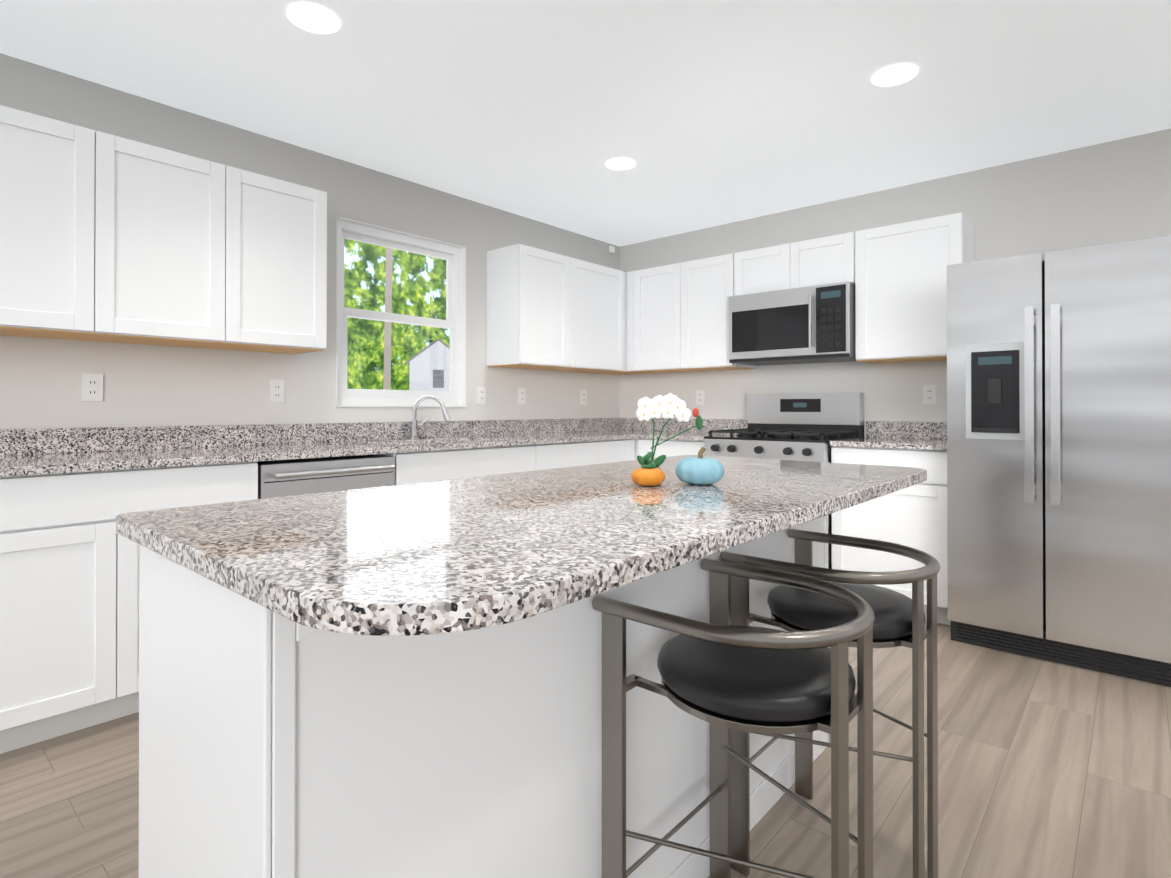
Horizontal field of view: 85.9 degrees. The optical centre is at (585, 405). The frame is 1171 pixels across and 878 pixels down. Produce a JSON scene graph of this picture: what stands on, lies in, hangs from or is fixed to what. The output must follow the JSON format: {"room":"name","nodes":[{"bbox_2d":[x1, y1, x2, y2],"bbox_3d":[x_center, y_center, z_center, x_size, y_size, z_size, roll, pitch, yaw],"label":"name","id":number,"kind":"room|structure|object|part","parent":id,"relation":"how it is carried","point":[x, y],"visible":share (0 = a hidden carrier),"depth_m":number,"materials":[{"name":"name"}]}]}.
{"room":"kitchen","nodes":[
{"label":"kitchen","id":0,"kind":"room"},
{"bbox_2d":[0,53,619,428],"bbox_3d":[-1.765,-0.112,3.010,0.150,2.440,6.350,0,0,41],"label":"wall","id":1,"kind":"structure","parent":0,"point":[144,385],"depth_m":3.08,"materials":[{"name":"paint"}]},
{"bbox_2d":[81,373,102,400],"bbox_3d":[-2.028,-0.074,2.588,0.008,0.114,0.070,0,0,41],"label":"electrical outlet","id":2,"kind":"object","parent":1,"relation":"attached to","point":[91,387],"visible":1,"depth_m":2.58,"materials":[{"name":"white plastic"}]},
{"bbox_2d":[0,105,326,353],"bbox_3d":[-2.089,-0.645,2.276,0.328,0.760,2.225,0,0,41],"label":"upper cabinet","id":3,"kind":"object","parent":1,"relation":"attached to","point":[105,237],"visible":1,"depth_m":2.48,"materials":[{"name":"white wood"}]},
{"bbox_2d":[269,379,283,402],"bbox_3d":[-1.541,-0.071,3.144,0.008,0.114,0.070,0,0,41],"label":"electrical outlet","id":4,"kind":"object","parent":1,"relation":"attached to","point":[276,390],"visible":1,"depth_m":3.14,"materials":[{"name":"white plastic"}]},
{"bbox_2d":[336,216,466,406],"bbox_3d":[-1.105,-0.503,3.756,0.161,1.029,0.870,0,0,41],"label":"window","id":5,"kind":"structure","parent":1,"relation":"in","point":[454,257],"depth_m":3.75,"materials":[{"name":"white"}]},
{"bbox_2d":[477,386,485,403],"bbox_3d":[-0.682,-0.067,4.125,0.008,0.114,0.070,0,0,41],"label":"electrical outlet","id":6,"kind":"object","parent":1,"relation":"attached to","point":[481,394],"visible":1,"depth_m":4.12,"materials":[{"name":"white plastic"}]},
{"bbox_2d":[518,388,525,403],"bbox_3d":[-0.443,-0.065,4.397,0.008,0.114,0.070,0,0,41],"label":"electrical outlet","id":7,"kind":"object","parent":1,"relation":"attached to","point":[521,395],"visible":1,"depth_m":4.39,"materials":[{"name":"white plastic"}]},
{"bbox_2d":[486,244,625,374],"bbox_3d":[-0.176,-0.635,4.461,0.326,0.758,1.080,0,0,41],"label":"upper cabinet","id":8,"kind":"object","parent":1,"relation":"attached to","point":[548,310],"depth_m":4.18,"materials":[{"name":"white wood"}]},
{"bbox_2d":[580,390,586,404],"bbox_3d":[-0.015,-0.063,4.886,0.008,0.114,0.070,0,0,41],"label":"electrical outlet","id":9,"kind":"object","parent":1,"relation":"attached to","point":[583,397],"visible":1,"depth_m":4.88,"materials":[{"name":"white plastic"}]},
{"bbox_2d":[609,246,614,252],"bbox_3d":[0.215,-1.272,5.139,0.028,0.050,0.045,0,0,41],"label":"sensor","id":10,"kind":"object","parent":1,"relation":"attached to","point":[611,249],"visible":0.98,"depth_m":5.13,"materials":[{"name":"white plastic"}]},
{"bbox_2d":[0,621,1170,877],"bbox_3d":[0.191,1.150,1.291,5.350,0.100,6.350,0,0,41],"label":"floor","id":11,"kind":"structure","parent":0,"point":[1048,769],"depth_m":1.82,"materials":[{"name":"brown wood"}]},
{"bbox_2d":[0,395,637,753],"bbox_3d":[-1.080,0.523,3.168,0.660,1.169,4.894,0,0,41],"label":"base cabinet","id":12,"kind":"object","parent":11,"relation":"on","point":[68,609],"depth_m":2.17,"materials":[{"name":"white wood"}]},
{"bbox_2d":[257,455,394,498],"bbox_3d":[-1.291,0.674,2.896,0.649,0.868,0.598,0,0,41],"label":"dishwasher","id":13,"kind":"object","parent":11,"relation":"on","point":[282,478],"visible":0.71,"depth_m":2.69,"materials":[{"name":"grey metal"}]},
{"bbox_2d":[139,519,828,877],"bbox_3d":[0.005,0.659,1.563,0.547,0.886,1.759,0,0,41],"label":"kitchen island","id":14,"kind":"object","parent":11,"relation":"on","point":[396,681],"depth_m":0.94,"materials":[{"name":"white wood"}]},
{"bbox_2d":[116,455,926,674],"bbox_3d":[0.119,0.201,1.470,0.852,0.030,1.822,0,0,41],"label":"island countertop","id":15,"kind":"structure","parent":14,"relation":"on","point":[392,577],"depth_m":0.90,"materials":[{"name":"grey stone"}]},
{"bbox_2d":[631,452,664,485],"bbox_3d":[0.145,0.145,1.456,0.080,0.078,0.080,0,0,41],"label":"pumpkin","id":16,"kind":"object","parent":15,"relation":"on","point":[641,476],"depth_m":1.43,"materials":[{"name":"orange"}]},
{"bbox_3d":[0.145,0.127,1.456,0.034,0.040,0.034,0,0,41],"label":"orange pumpkin cap","id":17,"kind":"part","parent":16,"relation":"part of","materials":[{"name":"plant"}]},
{"bbox_2d":[636,393,702,468],"bbox_3d":[0.202,0.078,1.522,0.137,0.214,0.096,0,0,41],"label":"orchid","id":18,"kind":"object","parent":15,"relation":"on","point":[670,406],"visible":0.98,"depth_m":1.52,"materials":[{"name":"white plant"}]},
{"bbox_2d":[675,446,724,484],"bbox_3d":[0.270,0.141,1.488,0.116,0.088,0.112,0,0,41],"label":"pumpkin","id":19,"kind":"object","parent":15,"relation":"on","point":[700,469],"visible":1,"depth_m":1.45,"materials":[{"name":"blue"}]},
{"bbox_2d":[636,418,747,459],"bbox_3d":[0.761,0.607,4.367,0.529,1.013,0.664,0,0,41],"label":"base cabinet","id":20,"kind":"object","parent":11,"relation":"on","point":[691,441],"depth_m":4.38,"materials":[{"name":"white"}]},
{"bbox_2d":[592,558,874,877],"bbox_3d":[0.306,0.725,1.166,0.420,0.748,0.411,0,0,41],"label":"bar stool","id":21,"kind":"object","parent":11,"relation":"on","point":[721,674],"visible":0.98,"depth_m":1.09,"materials":[{"name":"silver metal"}]},
{"bbox_2d":[704,393,863,568],"bbox_3d":[1.218,0.517,3.902,0.752,1.190,0.733,0,0,41],"label":"range","id":22,"kind":"object","parent":11,"relation":"on","point":[803,427],"visible":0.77,"depth_m":3.91,"materials":[{"name":"grey metal"}]},
{"bbox_2d":[721,529,939,877],"bbox_3d":[0.619,0.727,1.523,0.420,0.748,0.411,0,0,41],"label":"bar stool","id":23,"kind":"object","parent":11,"relation":"on","point":[899,620],"visible":0.88,"depth_m":1.44,"materials":[{"name":"silver metal"}]},
{"bbox_2d":[830,421,950,625],"bbox_3d":[1.770,0.603,3.501,0.586,1.015,0.641,0,0,41],"label":"base cabinet","id":24,"kind":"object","parent":11,"relation":"on","point":[914,516],"depth_m":3.27,"materials":[{"name":"white wood"}]},
{"bbox_2d":[947,235,1170,686],"bbox_3d":[2.259,0.225,2.906,0.908,1.765,0.812,0,0,41],"label":"refrigerator","id":25,"kind":"object","parent":11,"relation":"on","point":[1058,456],"visible":1,"depth_m":2.65,"materials":[{"name":"grey metal"}]},
{"bbox_2d":[0,0,1170,246],"bbox_3d":[0.191,-1.390,1.303,5.350,0.100,6.350,0,0,41],"label":"ceiling","id":26,"kind":"structure","parent":0,"point":[702,114],"depth_m":2.62,"materials":[{"name":"white paint"}]},
{"bbox_2d":[286,3,340,33],"bbox_3d":[-0.937,-1.331,2.171,0.174,0.007,0.174,0,0,41],"label":"recessed light","id":27,"kind":"object","parent":26,"relation":"in","point":[313,18],"visible":1,"depth_m":2.17,"materials":[{"name":"white plastic"}]},
{"bbox_2d":[605,158,635,170],"bbox_3d":[0.193,-1.325,3.461,0.174,0.007,0.174,0,0,41],"label":"recessed light","id":28,"kind":"object","parent":26,"relation":"in","point":[619,164],"visible":0.98,"depth_m":3.46,"materials":[{"name":"white plastic"}]},
{"bbox_2d":[871,63,918,86],"bbox_3d":[1.246,-1.330,2.538,0.174,0.007,0.174,0,0,41],"label":"recessed light","id":29,"kind":"object","parent":26,"relation":"in","point":[895,75],"visible":1,"depth_m":2.53,"materials":[{"name":"white plastic"}]},
{"bbox_2d":[620,128,1170,436],"bbox_3d":[2.289,-0.109,3.580,5.200,2.440,0.150,0,0,41],"label":"wall","id":30,"kind":"structure","parent":0,"point":[1115,191],"depth_m":3.70,"materials":[{"name":"paint"}]},
{"bbox_2d":[696,390,703,404],"bbox_3d":[0.860,-0.059,4.724,0.070,0.114,0.008,0,0,41],"label":"electrical outlet","id":31,"kind":"object","parent":30,"relation":"attached to","point":[699,397],"visible":1,"depth_m":4.72,"materials":[{"name":"white plastic"}]},
{"bbox_2d":[626,212,973,374],"bbox_3d":[1.127,-0.636,4.266,2.543,0.758,0.345,0,0,41],"label":"upper cabinet","id":32,"kind":"object","parent":30,"relation":"attached to","point":[677,315],"depth_m":3.80,"materials":[{"name":"white wood"}]},
{"bbox_2d":[729,281,856,365],"bbox_3d":[1.343,-0.495,4.003,0.760,0.432,0.451,0,0,41],"label":"microwave","id":33,"kind":"object","parent":32,"relation":"attached to","point":[810,324],"visible":1,"depth_m":3.83,"materials":[{"name":"grey metal"}]},
{"bbox_2d":[923,385,935,403],"bbox_3d":[2.025,-0.064,3.704,0.070,0.114,0.008,0,0,41],"label":"electrical outlet","id":34,"kind":"object","parent":30,"relation":"attached to","point":[929,394],"visible":1,"depth_m":3.70,"materials":[{"name":"white plastic"}]},
{"label":"outside","id":35,"kind":"structure","parent":0,"visible":0},
{"bbox_2d":[344,238,449,389],"bbox_3d":[-6.976,-3.852,11.611,0.100,12.000,28.000,0,0,41],"label":"trees","id":36,"kind":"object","parent":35,"point":[373,280],"depth_m":14.41,"materials":[{"name":"green plant"}]},
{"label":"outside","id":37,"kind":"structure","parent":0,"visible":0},
{"bbox_2d":[383,247,392,389],"bbox_3d":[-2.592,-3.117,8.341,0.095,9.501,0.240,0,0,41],"label":"window mullion","id":38,"kind":"object","parent":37,"point":[386,377],"depth_m":8.28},
{"bbox_2d":[405,338,449,390],"bbox_3d":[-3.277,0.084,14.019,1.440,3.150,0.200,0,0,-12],"label":"house","id":39,"kind":"structure","parent":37,"point":[431,353],"depth_m":13.97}
]}

